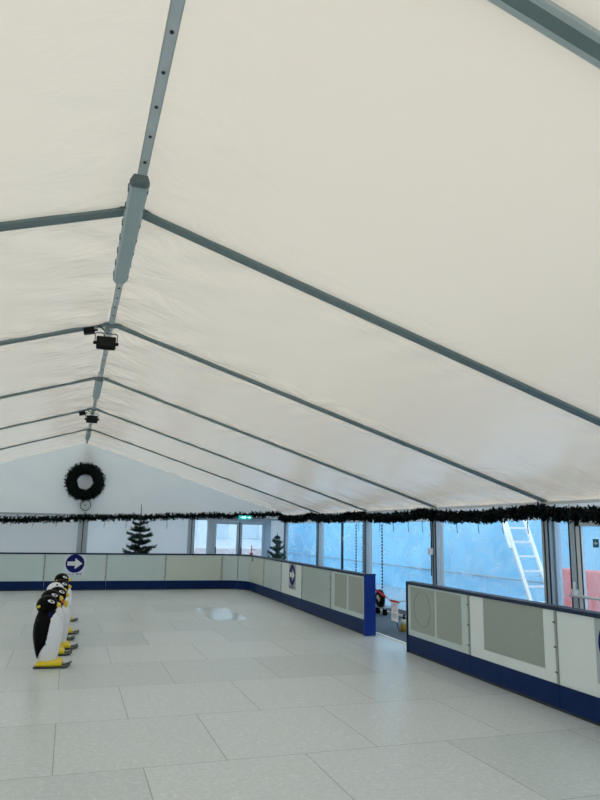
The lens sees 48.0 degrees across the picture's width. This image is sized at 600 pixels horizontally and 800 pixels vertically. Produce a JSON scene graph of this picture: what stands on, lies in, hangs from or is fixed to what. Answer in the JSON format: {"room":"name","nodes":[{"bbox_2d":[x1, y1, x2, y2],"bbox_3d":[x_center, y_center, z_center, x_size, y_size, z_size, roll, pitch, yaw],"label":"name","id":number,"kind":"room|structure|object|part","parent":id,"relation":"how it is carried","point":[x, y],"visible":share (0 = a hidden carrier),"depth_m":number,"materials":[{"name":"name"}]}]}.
{"room":"ice rink","nodes":[
{"label":"ice rink","id":0,"kind":"room"},
{"bbox_2d":[0,443,283,576],"bbox_3d":[-6.568,3.373,20.239,12.957,4.260,0.332,5,-12,-18],"label":"wall","id":1,"kind":"structure","parent":0,"point":[30,486],"depth_m":20.40,"materials":[{"name":"fabric"}]},
{"bbox_2d":[63,461,105,502],"bbox_3d":[-6.435,2.450,20.164,1.245,1.244,0.426,5,-12,-18],"label":"wreath","id":2,"kind":"object","parent":1,"relation":"attached to","point":[96,474],"visible":1,"depth_m":20.09,"materials":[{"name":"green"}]},
{"bbox_2d":[80,500,90,510],"bbox_3d":[-6.395,3.218,20.078,0.324,0.682,0.050,5,-12,-18],"label":"clock","id":3,"kind":"object","parent":1,"relation":"attached to","point":[86,505],"visible":0.99,"depth_m":20.09,"materials":[{"name":"grey plastic"}]},
{"bbox_3d":[-6.538,3.435,20.133,12.956,0.060,0.050,5,-12,-18],"label":"gable rail","id":4,"kind":"part","parent":1,"relation":"part of","materials":[{"name":"metal"}]},
{"bbox_2d":[196,518,270,556],"bbox_3d":[-2.146,4.801,21.370,2.500,2.050,0.154,5,-12,-18],"label":"door","id":5,"kind":"structure","parent":1,"relation":"in","point":[212,523],"depth_m":21.52,"materials":[{"name":"silver metal"}]},
{"bbox_2d":[238,514,251,519],"bbox_3d":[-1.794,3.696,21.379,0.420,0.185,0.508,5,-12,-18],"label":"exit sign","id":6,"kind":"object","parent":1,"relation":"attached to","point":[240,515],"visible":0.98,"depth_m":21.14,"materials":[{"name":"teal plastic"}]},
{"bbox_2d":[0,0,599,514],"bbox_3d":[-2.387,0.022,8.271,12.956,2.092,26.000,5,-12,-18],"label":"ceiling","id":7,"kind":"structure","parent":0,"point":[430,168],"depth_m":4.92,"materials":[{"name":"fabric"}]},
{"bbox_2d":[86,0,185,443],"bbox_3d":[-2.353,-0.946,8.411,0.068,0.024,25.900,5,-12,-18],"label":"strip","id":8,"kind":"object","parent":7,"relation":"attached to","point":[176,7],"visible":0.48,"depth_m":3.96,"materials":[{"name":"metal"}]},
{"bbox_2d":[85,425,91,439],"bbox_3d":[-5.415,0.822,17.262,0.119,0.194,1.900,5,-12,-18],"label":"light housing","id":9,"kind":"object","parent":8,"relation":"hanging from","point":[88,432],"visible":1,"depth_m":16.81,"materials":[{"name":"grey metal"}]},
{"bbox_2d":[93,372,102,399],"bbox_3d":[-3.457,-0.255,11.532,0.124,0.194,1.700,5,-12,-18],"label":"light housing","id":10,"kind":"object","parent":8,"relation":"hanging from","point":[98,384],"visible":1,"depth_m":11.23,"materials":[{"name":"grey metal"}]},
{"bbox_2d":[113,173,149,283],"bbox_3d":[-1.401,-1.385,5.519,0.141,0.194,2.030,5,-12,-18],"label":"light housing","id":11,"kind":"object","parent":8,"relation":"hanging from","point":[138,187],"visible":1,"depth_m":5.20,"materials":[{"name":"grey"}]},
{"bbox_2d":[0,428,318,513],"bbox_3d":[-5.491,1.692,17.362,12.825,2.117,0.160,5,-12,-18],"label":"roof frame","id":12,"kind":"object","parent":7,"relation":"attached to","point":[87,428],"visible":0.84,"depth_m":18.00,"materials":[{"name":"grey metal"}]},
{"bbox_2d":[277,501,599,525],"bbox_3d":[1.893,2.482,14.322,0.325,0.467,15.980,5,-12,-18],"label":"garland","id":13,"kind":"object","parent":12,"relation":"hanging from","point":[558,514],"visible":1,"depth_m":11.33},
{"bbox_2d":[0,408,366,510],"bbox_3d":[-4.456,1.123,14.334,12.825,2.117,0.160,5,-12,-18],"label":"roof frame","id":14,"kind":"object","parent":7,"relation":"attached to","point":[96,409],"visible":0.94,"depth_m":14.98,"materials":[{"name":"grey metal"}]},
{"bbox_2d":[79,411,86,415],"bbox_3d":[-4.642,0.289,14.428,0.174,0.105,0.080,5,-12,-18],"label":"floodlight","id":15,"kind":"object","parent":14,"relation":"attached to","point":[81,413],"visible":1,"depth_m":14.39,"materials":[{"name":"black plastic"}]},
{"bbox_2d":[85,410,98,422],"bbox_3d":[-4.460,0.359,14.464,0.301,0.287,0.133,5,-12,-18],"label":"floodlight","id":16,"kind":"object","parent":14,"relation":"hanging from","point":[89,418],"visible":1,"depth_m":14.40,"materials":[{"name":"black metal"}]},
{"bbox_2d":[0,377,435,507],"bbox_3d":[-3.421,0.554,11.307,12.825,2.117,0.160,5,-12,-18],"label":"roof frame","id":17,"kind":"object","parent":7,"relation":"attached to","point":[91,378],"visible":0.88,"depth_m":11.98,"materials":[{"name":"grey metal"}]},
{"bbox_2d":[0,322,546,501],"bbox_3d":[-2.386,-0.015,8.279,12.825,2.117,0.160,5,-12,-18],"label":"roof frame","id":18,"kind":"object","parent":7,"relation":"attached to","point":[115,325],"visible":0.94,"depth_m":8.97,"materials":[{"name":"grey metal"}]},
{"bbox_2d":[83,327,97,334],"bbox_3d":[-2.585,-0.851,8.314,0.174,0.105,0.080,5,-12,-18],"label":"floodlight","id":19,"kind":"object","parent":18,"relation":"attached to","point":[87,330],"visible":1,"depth_m":8.28,"materials":[{"name":"black plastic"}]},
{"bbox_2d":[93,325,118,350],"bbox_3d":[-2.399,-0.773,8.351,0.301,0.322,0.133,5,-12,-18],"label":"floodlight","id":20,"kind":"object","parent":18,"relation":"hanging from","point":[104,342],"visible":1,"depth_m":8.29,"materials":[{"name":"black metal"}]},
{"bbox_2d":[0,206,599,425],"bbox_3d":[-1.352,-0.585,5.251,12.825,2.117,0.160,5,-12,-18],"label":"roof frame","id":21,"kind":"object","parent":7,"relation":"attached to","point":[114,212],"visible":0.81,"depth_m":5.76,"materials":[{"name":"grey metal"}]},
{"bbox_2d":[488,0,599,68],"bbox_3d":[-0.317,-1.154,2.223,12.825,2.117,0.160,5,-12,-18],"label":"roof frame","id":22,"kind":"object","parent":7,"relation":"attached to","point":[548,18],"visible":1,"depth_m":2.76,"materials":[{"name":"grey metal"}]},
{"bbox_2d":[0,586,599,799],"bbox_3d":[-2.446,3.215,7.651,12.956,0.080,26.000,5,-12,-18],"label":"floor","id":23,"kind":"structure","parent":0,"point":[180,694],"depth_m":6.29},
{"bbox_2d":[0,552,45,590],"bbox_3d":[-7.669,4.580,17.999,1.610,0.996,0.153,5,-12,-18],"label":"board","id":24,"kind":"object","parent":23,"relation":"on","point":[19,571],"visible":1,"depth_m":18.02,"materials":[{"name":"grey plastic"}]},
{"bbox_3d":[-7.660,4.112,18.090,1.610,0.041,0.153,5,-12,-18],"label":"rail","id":25,"kind":"part","parent":24,"relation":"part of","materials":[{"name":"blue"}]},
{"bbox_3d":[-7.668,4.481,18.020,1.602,0.710,0.120,5,-12,-18],"label":"panel","id":26,"kind":"part","parent":24,"relation":"part of","materials":[{"name":"white plastic"}]},
{"bbox_2d":[33,595,71,668],"bbox_3d":[-3.069,2.870,8.388,0.476,0.855,0.316,4,-11,-12],"label":"penguin skating aid","id":27,"kind":"object","parent":23,"relation":"on","point":[47,628],"visible":1,"depth_m":8.26,"materials":[{"name":"black plastic"}]},
{"bbox_2d":[41,589,72,655],"bbox_3d":[-3.320,3.019,9.179,0.476,0.855,0.316,4,-11,-15],"label":"penguin skating aid","id":28,"kind":"object","parent":23,"relation":"on","point":[52,592],"visible":0.2,"depth_m":9.15,"materials":[{"name":"black"}]},
{"bbox_2d":[47,582,74,640],"bbox_3d":[-3.684,3.243,10.368,0.476,0.855,0.316,5,-12,-18],"label":"penguin skating aid","id":29,"kind":"object","parent":23,"relation":"on","point":[55,584],"visible":0.09,"depth_m":10.34,"materials":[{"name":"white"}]},
{"bbox_2d":[52,586,77,649],"bbox_3d":[-3.392,3.106,9.636,0.476,0.855,0.316,5,-12,-20],"label":"penguin skating aid","id":30,"kind":"object","parent":23,"relation":"on","point":[64,603],"visible":0.37,"depth_m":9.57,"materials":[{"name":"black"}]},
{"bbox_2d":[54,573,77,621],"bbox_3d":[-4.318,3.634,12.438,0.476,0.855,0.316,4,-11,-17],"label":"penguin skating aid","id":31,"kind":"object","parent":23,"relation":"on","point":[63,576],"visible":0.18,"depth_m":12.40,"materials":[{"name":"black"}]},
{"bbox_2d":[55,579,78,634],"bbox_3d":[-3.816,3.357,10.968,0.476,0.855,0.316,5,-12,-19],"label":"penguin skating aid","id":32,"kind":"object","parent":23,"relation":"on","point":[64,583],"visible":0.24,"depth_m":10.93,"materials":[{"name":"black"}]},
{"bbox_2d":[43,553,107,590],"bbox_3d":[-6.143,4.705,18.497,1.610,0.996,0.153,5,-12,-18],"label":"board","id":33,"kind":"object","parent":23,"relation":"on","point":[94,578],"visible":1,"depth_m":18.47,"materials":[{"name":"grey plastic"}]},
{"bbox_2d":[64,554,85,574],"bbox_3d":[-6.163,4.505,18.461,0.560,0.565,0.007,5,-12,-18],"label":"direction sign","id":34,"kind":"object","parent":33,"relation":"attached to","point":[74,564],"visible":0.97,"depth_m":18.46,"materials":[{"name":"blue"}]},
{"bbox_3d":[-6.142,4.606,18.518,1.602,0.710,0.120,5,-12,-18],"label":"panel","id":35,"kind":"part","parent":33,"relation":"part of","materials":[{"name":"white plastic"}]},
{"bbox_3d":[-6.135,4.237,18.588,1.610,0.041,0.153,5,-12,-18],"label":"rail","id":36,"kind":"part","parent":33,"relation":"part of","materials":[{"name":"blue"}]},
{"bbox_2d":[76,519,87,552],"bbox_3d":[-6.445,4.452,19.856,0.340,2.000,0.180,5,-12,-18],"label":"post","id":37,"kind":"object","parent":23,"relation":"on","point":[83,526],"visible":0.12,"depth_m":19.88,"materials":[{"name":"metal"}]},
{"bbox_2d":[0,510,281,523],"bbox_3d":[-5.394,3.514,20.140,10.126,0.701,0.311,5,-12,-18],"label":"garland","id":38,"kind":"object","parent":37,"relation":"attached to","point":[25,519],"visible":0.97,"depth_m":20.18},
{"bbox_2d":[105,553,166,589],"bbox_3d":[-4.608,4.831,18.998,1.630,0.996,0.153,5,-12,-18],"label":"board","id":39,"kind":"object","parent":23,"relation":"on","point":[125,571],"visible":1,"depth_m":18.94,"materials":[{"name":"grey plastic"}]},
{"bbox_3d":[-4.606,4.731,19.019,1.622,0.710,0.120,5,-12,-18],"label":"panel","id":40,"kind":"part","parent":39,"relation":"part of","materials":[{"name":"white plastic"}]},
{"bbox_3d":[-4.599,4.363,19.089,1.630,0.041,0.153,5,-12,-18],"label":"rail","id":41,"kind":"part","parent":39,"relation":"part of","materials":[{"name":"blue"}]},
{"bbox_2d":[122,504,156,552],"bbox_3d":[-4.762,4.288,19.898,1.120,2.401,1.176,3,-11,-8],"label":"fir tree","id":42,"kind":"object","parent":23,"relation":"on","point":[136,547],"visible":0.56,"depth_m":19.75,"materials":[{"name":"green plant"}]},
{"bbox_2d":[187,518,194,553],"bbox_3d":[-3.394,4.679,20.861,0.260,2.050,0.190,5,-12,-18],"label":"post","id":43,"kind":"object","parent":23,"relation":"on","point":[191,523],"visible":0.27,"depth_m":20.89,"materials":[{"name":"metal"}]},
{"bbox_2d":[165,553,222,589],"bbox_3d":[-3.063,4.958,19.502,1.630,0.996,0.153,5,-12,-18],"label":"board","id":44,"kind":"object","parent":23,"relation":"on","point":[183,571],"visible":1,"depth_m":19.44,"materials":[{"name":"grey plastic"}]},
{"bbox_3d":[-3.054,4.489,19.593,1.630,0.041,0.153,5,-12,-18],"label":"rail","id":45,"kind":"part","parent":44,"relation":"part of","materials":[{"name":"blue"}]},
{"bbox_2d":[221,554,250,590],"bbox_3d":[-1.767,5.006,19.626,1.161,0.996,0.348,-4,-12,26],"label":"board","id":46,"kind":"object","parent":23,"relation":"on","point":[236,568],"visible":0.88,"depth_m":19.66,"materials":[{"name":"grey plastic"}]},
{"bbox_3d":[-1.758,4.537,19.717,1.161,0.041,0.348,-4,-12,26],"label":"rail","id":47,"kind":"part","parent":46,"relation":"part of","materials":[{"name":"blue"}]},
{"bbox_2d":[250,555,264,595],"bbox_3d":[-1.123,4.814,18.575,0.153,0.996,1.514,4,-11,-17],"label":"board","id":48,"kind":"object","parent":23,"relation":"on","point":[257,565],"visible":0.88,"depth_m":18.51,"materials":[{"name":"grey plastic"}]},
{"bbox_3d":[-1.114,4.345,18.666,0.153,0.041,1.514,4,-11,-17],"label":"rail","id":49,"kind":"part","parent":48,"relation":"part of","materials":[{"name":"blue"}]},
{"bbox_3d":[-1.120,4.713,18.595,0.120,0.710,1.506,4,-11,-17],"label":"panel","id":50,"kind":"part","parent":48,"relation":"part of","materials":[{"name":"white plastic"}]},
{"bbox_2d":[263,557,281,602],"bbox_3d":[-0.643,4.529,17.068,0.153,0.996,1.700,4,-11,-17],"label":"board","id":51,"kind":"object","parent":23,"relation":"on","point":[272,566],"visible":0.89,"depth_m":16.99,"materials":[{"name":"grey plastic"}]},
{"bbox_3d":[-0.635,4.061,17.159,0.153,0.041,1.700,4,-11,-17],"label":"rail","id":52,"kind":"part","parent":51,"relation":"part of","materials":[{"name":"blue"}]},
{"bbox_3d":[-0.640,4.429,17.087,0.120,0.710,1.692,4,-11,-17],"label":"panel","id":53,"kind":"part","parent":51,"relation":"part of","materials":[{"name":"white plastic"}]},
{"bbox_2d":[266,533,286,559],"bbox_3d":[-0.678,4.898,20.653,0.749,1.641,0.717,1,-11,2],"label":"fir tree","id":54,"kind":"object","parent":23,"relation":"on","point":[277,554],"visible":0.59,"depth_m":20.64,"materials":[{"name":"green plant"}]},
{"bbox_2d":[283,523,287,559],"bbox_3d":[-0.486,4.867,21.750,0.140,2.134,0.200,5,-12,-18],"label":"post","id":55,"kind":"object","parent":23,"relation":"on","point":[285,538],"visible":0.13,"depth_m":21.77,"materials":[{"name":"metal"}]},
{"bbox_2d":[281,560,306,610],"bbox_3d":[-0.143,4.233,15.496,0.153,0.996,1.650,4,-11,-17],"label":"board","id":56,"kind":"object","parent":23,"relation":"on","point":[290,597],"visible":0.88,"depth_m":15.41,"materials":[{"name":"grey plastic"}]},
{"bbox_3d":[-0.140,4.133,15.516,0.120,0.710,1.642,4,-11,-17],"label":"panel","id":57,"kind":"part","parent":56,"relation":"part of","materials":[{"name":"white plastic"}]},
{"bbox_2d":[289,563,295,589],"bbox_3d":[-0.177,4.042,15.442,0.007,0.560,0.560,4,-11,-17],"label":"direction sign","id":58,"kind":"object","parent":56,"relation":"attached to","point":[292,567],"visible":1,"depth_m":15.41,"materials":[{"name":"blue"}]},
{"bbox_3d":[-0.135,3.765,15.587,0.153,0.041,1.650,4,-11,-17],"label":"rail","id":59,"kind":"part","parent":56,"relation":"part of","materials":[{"name":"blue"}]},
{"bbox_2d":[301,564,336,621],"bbox_3d":[0.379,3.924,13.854,0.153,0.996,1.850,4,-11,-17],"label":"board","id":60,"kind":"object","parent":23,"relation":"on","point":[316,579],"visible":0.92,"depth_m":13.76,"materials":[{"name":"grey plastic"}]},
{"bbox_3d":[0.382,3.824,13.874,0.120,0.710,1.842,4,-11,-17],"label":"panel","id":61,"kind":"part","parent":60,"relation":"part of","materials":[{"name":"white plastic"}]},
{"bbox_3d":[0.388,3.455,13.945,0.153,0.041,1.850,4,-11,-17],"label":"rail","id":62,"kind":"part","parent":60,"relation":"part of","materials":[{"name":"blue"}]},
{"bbox_2d":[316,521,321,565],"bbox_3d":[0.505,4.322,18.853,0.140,2.134,0.200,5,-12,-18],"label":"post","id":63,"kind":"object","parent":23,"relation":"on","point":[318,525],"visible":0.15,"depth_m":18.86,"materials":[{"name":"metal"}]},
{"bbox_2d":[330,569,366,634],"bbox_3d":[0.906,3.612,12.199,0.153,0.996,1.680,4,-11,-17],"label":"board","id":64,"kind":"object","parent":23,"relation":"on","point":[347,587],"visible":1,"depth_m":12.13,"materials":[{"name":"grey plastic"}]},
{"bbox_3d":[0.909,3.512,12.219,0.120,0.710,1.672,4,-11,-17],"label":"panel","id":65,"kind":"part","parent":64,"relation":"part of","materials":[{"name":"white plastic"}]},
{"bbox_3d":[0.914,3.143,12.290,0.153,0.041,1.680,4,-11,-17],"label":"rail","id":66,"kind":"part","parent":64,"relation":"part of","materials":[{"name":"blue"}]},
{"bbox_2d":[363,520,368,573],"bbox_3d":[1.540,3.753,15.825,0.140,2.134,0.200,5,-12,-18],"label":"post","id":67,"kind":"object","parent":23,"relation":"on","point":[365,524],"visible":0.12,"depth_m":15.83,"materials":[{"name":"metal"}]},
{"bbox_2d":[363,574,375,635],"bbox_3d":[1.177,3.455,11.385,0.208,1.004,0.062,5,-12,-18],"label":"gate post","id":68,"kind":"object","parent":23,"relation":"on","point":[369,579],"visible":1,"depth_m":11.36,"materials":[{"name":"blue plastic"}]},
{"bbox_2d":[376,589,405,602],"bbox_3d":[1.549,3.151,10.772,0.126,0.186,1.630,5,-12,-18],"label":"chain","id":69,"kind":"object","parent":68,"relation":"hanging from","point":[378,591],"visible":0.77,"depth_m":11.10,"materials":[{"name":"red plastic"}]},
{"bbox_2d":[391,602,397,621],"bbox_3d":[1.528,3.416,10.877,0.008,0.300,0.250,4,-11,-17],"label":"notice","id":70,"kind":"object","parent":69,"relation":"hanging from","point":[394,606],"visible":1,"depth_m":10.88,"materials":[{"name":"white paper"}]},
{"bbox_2d":[376,589,390,614],"bbox_3d":[1.737,4.290,14.337,0.210,0.520,0.530,5,-12,-18],"label":"cart","id":71,"kind":"object","parent":23,"relation":"on","point":[380,600],"visible":0.88,"depth_m":14.22,"materials":[{"name":"black plastic"}]},
{"bbox_2d":[376,632,405,644],"bbox_3d":[1.622,3.820,10.624,0.070,0.012,2.102,4,-11,-17],"label":"trim","id":72,"kind":"structure","parent":23,"relation":"on","point":[378,633],"depth_m":11.00,"materials":[{"name":"white plastic"}]},
{"bbox_2d":[397,615,405,631],"bbox_3d":[1.820,3.941,11.903,0.192,0.278,0.146,5,-12,-18],"label":"pump bottle","id":73,"kind":"object","parent":23,"relation":"on","point":[403,621],"visible":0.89,"depth_m":11.86,"materials":[{"name":"yellow plastic"}]},
{"bbox_2d":[406,581,414,651],"bbox_3d":[1.629,3.179,9.905,0.145,0.998,0.028,5,-12,-18],"label":"gate post","id":74,"kind":"object","parent":23,"relation":"on","point":[407,650],"visible":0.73,"depth_m":9.88,"materials":[{"name":"blue"}]},
{"bbox_2d":[431,520,440,585],"bbox_3d":[2.574,3.183,12.797,0.140,2.134,0.200,5,-12,-18],"label":"post","id":75,"kind":"object","parent":23,"relation":"on","point":[436,566],"visible":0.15,"depth_m":12.80,"materials":[{"name":"metal"}]},
{"bbox_2d":[428,522,432,575],"bbox_3d":[2.491,2.797,12.874,0.070,1.091,0.100,5,-12,-18],"label":"switch box","id":76,"kind":"object","parent":75,"relation":"attached to","point":[430,550],"visible":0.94,"depth_m":12.83,"materials":[{"name":"white"}]},
{"bbox_2d":[407,582,475,676],"bbox_3d":[1.893,3.027,9.093,0.153,0.996,1.700,4,-11,-17],"label":"board","id":77,"kind":"object","parent":23,"relation":"on","point":[438,616],"visible":0.94,"depth_m":8.96,"materials":[{"name":"grey plastic"}]},
{"bbox_3d":[1.897,2.927,9.113,0.120,0.710,1.692,4,-11,-17],"label":"panel","id":78,"kind":"part","parent":77,"relation":"part of","materials":[{"name":"white plastic"}]},
{"bbox_3d":[1.902,2.558,9.184,0.153,0.041,1.700,4,-11,-17],"label":"rail","id":79,"kind":"part","parent":77,"relation":"part of","materials":[{"name":"blue"}]},
{"bbox_2d":[468,592,565,711],"bbox_3d":[2.393,2.731,7.522,0.153,0.996,1.650,4,-11,-17],"label":"board","id":80,"kind":"object","parent":23,"relation":"on","point":[514,641],"visible":0.87,"depth_m":7.38,"materials":[{"name":"grey plastic"}]},
{"bbox_3d":[2.397,2.631,7.542,0.120,0.710,1.642,4,-11,-17],"label":"panel","id":81,"kind":"part","parent":80,"relation":"part of","materials":[{"name":"white plastic"}]},
{"bbox_3d":[2.402,2.262,7.613,0.153,0.041,1.650,4,-11,-17],"label":"rail","id":82,"kind":"part","parent":80,"relation":"part of","materials":[{"name":"blue"}]},
{"bbox_2d":[541,506,556,604],"bbox_3d":[3.609,2.614,9.769,0.140,2.134,0.200,5,-12,-18],"label":"post","id":83,"kind":"object","parent":23,"relation":"on","point":[546,527],"visible":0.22,"depth_m":9.78,"materials":[{"name":"metal"}]},
{"bbox_2d":[555,606,599,725],"bbox_3d":[2.893,2.434,5.950,0.153,0.996,1.700,4,-11,-17],"label":"board","id":84,"kind":"object","parent":23,"relation":"on","point":[579,685],"visible":1,"depth_m":6.46,"materials":[{"name":"grey plastic"}]},
{"bbox_3d":[2.902,1.966,6.042,0.153,0.041,1.700,4,-11,-17],"label":"rail","id":85,"kind":"part","parent":84,"relation":"part of","materials":[{"name":"blue"}]},
{"bbox_3d":[2.896,2.334,5.970,0.120,0.710,1.692,4,-11,-17],"label":"panel","id":86,"kind":"part","parent":84,"relation":"part of","materials":[{"name":"white plastic"}]},
{"bbox_2d":[594,618,599,683],"bbox_3d":[2.828,2.257,5.995,0.007,0.610,0.560,4,-11,-17],"label":"direction sign","id":87,"kind":"object","parent":84,"relation":"attached to","point":[596,620],"visible":1,"depth_m":6.24,"materials":[{"name":"grey plastic"}]},
{"bbox_2d":[287,500,599,616],"bbox_3d":[3.668,2.528,9.870,0.160,2.344,26.000,5,-12,-18],"label":"wall","id":88,"kind":"structure","parent":0,"point":[401,612],"depth_m":15.18,"materials":[{"name":"fabric"}]},
{"bbox_3d":[1.542,4.795,15.684,0.080,0.034,12.920,5,-12,-18],"label":"sill","id":89,"kind":"part","parent":88,"relation":"part of","materials":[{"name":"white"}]},
{"bbox_3d":[3.686,3.619,9.671,0.080,0.120,26.000,5,-12,-18],"label":"rail","id":90,"kind":"part","parent":88,"relation":"part of","materials":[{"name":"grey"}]},
{"bbox_2d":[304,499,599,514],"bbox_3d":[3.639,1.528,9.984,0.060,0.040,25.880,5,-12,-18],"label":"trim","id":91,"kind":"structure","parent":88,"relation":"attached to","point":[587,500],"depth_m":10.98,"materials":[{"name":"white metal"}]},
{"bbox_2d":[553,506,599,609],"bbox_3d":[4.177,2.357,8.321,0.180,2.100,3.070,5,-12,-18],"label":"door","id":92,"kind":"structure","parent":88,"relation":"in","point":[579,596],"depth_m":9.42,"materials":[{"name":"silver metal"}]},
{"bbox_2d":[593,539,598,547],"bbox_3d":[3.986,1.930,9.082,0.004,0.110,0.110,4,-11,-17],"label":"sticker","id":93,"kind":"object","parent":92,"relation":"attached to","point":[595,541],"visible":1,"depth_m":9.07,"materials":[{"name":"teal"}]},
{"label":"outside","id":94,"kind":"structure","parent":0,"visible":0},
{"bbox_2d":[376,583,405,609],"bbox_3d":[0.706,5.921,20.596,75.000,0.160,80.000,5,-12,-18],"label":"ground","id":95,"kind":"structure","parent":94,"point":[394,593],"depth_m":19.96,"materials":[{"name":"blue"}]},
{"bbox_2d":[194,520,261,555],"bbox_3d":[-9.284,3.207,31.598,14.450,9.000,8.090,5,-12,-18],"label":"building","id":96,"kind":"structure","parent":95,"relation":"on","point":[225,533],"depth_m":28.92,"materials":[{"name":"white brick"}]},
{"bbox_3d":[-4.678,4.869,28.544,0.730,1.740,0.020,5,-12,-18],"label":"pane","id":97,"kind":"part","parent":96,"relation":"part of","materials":[{"name":"white"}]},
{"bbox_3d":[-3.398,4.974,28.962,0.730,1.740,0.020,5,-12,-18],"label":"pane","id":98,"kind":"part","parent":96,"relation":"part of","materials":[{"name":"white"}]},
{"bbox_3d":[-2.119,5.079,29.380,0.730,1.740,0.020,5,-12,-18],"label":"pane","id":99,"kind":"part","parent":96,"relation":"part of","materials":[{"name":"white"}]},
{"bbox_2d":[288,520,599,600],"bbox_3d":[2.461,5.232,25.404,0.406,3.090,28.401,5,-12,-18],"label":"window","id":100,"kind":"structure","parent":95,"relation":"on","point":[482,560],"depth_m":19.63,"materials":[{"name":"blue"}]},
{"bbox_3d":[2.369,6.035,25.168,0.040,0.040,28.100,5,-12,-18],"label":"rail","id":101,"kind":"part","parent":100,"relation":"part of","materials":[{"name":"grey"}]},
{"bbox_2d":[501,520,544,602],"bbox_3d":[4.293,3.041,12.776,0.541,2.669,1.727,3,-11,-8],"label":"ladder","id":102,"kind":"object","parent":95,"relation":"on","point":[506,529],"visible":0.45,"depth_m":12.84,"materials":[{"name":"white metal"}]},
{"bbox_3d":[3.998,2.367,13.372,0.065,1.126,0.734,3,-11,-8],"label":"rail","id":103,"kind":"part","parent":102,"relation":"part of","materials":[{"name":"white metal"}]},
{"bbox_3d":[4.113,3.031,12.742,0.076,2.669,1.709,3,-11,-8],"label":"rail","id":104,"kind":"part","parent":102,"relation":"part of","materials":[{"name":"white metal"}]},
{"bbox_3d":[4.524,3.050,12.803,0.076,2.669,1.709,3,-11,-8],"label":"rail","id":105,"kind":"part","parent":102,"relation":"part of","materials":[{"name":"white metal"}]},
{"bbox_2d":[562,568,599,611],"bbox_3d":[5.458,3.614,11.786,0.480,1.180,2.550,5,-12,-18],"label":"barrier","id":106,"kind":"object","parent":95,"relation":"on","point":[592,577],"visible":0.19,"depth_m":12.21,"materials":[{"name":"red plastic"}]}
]}

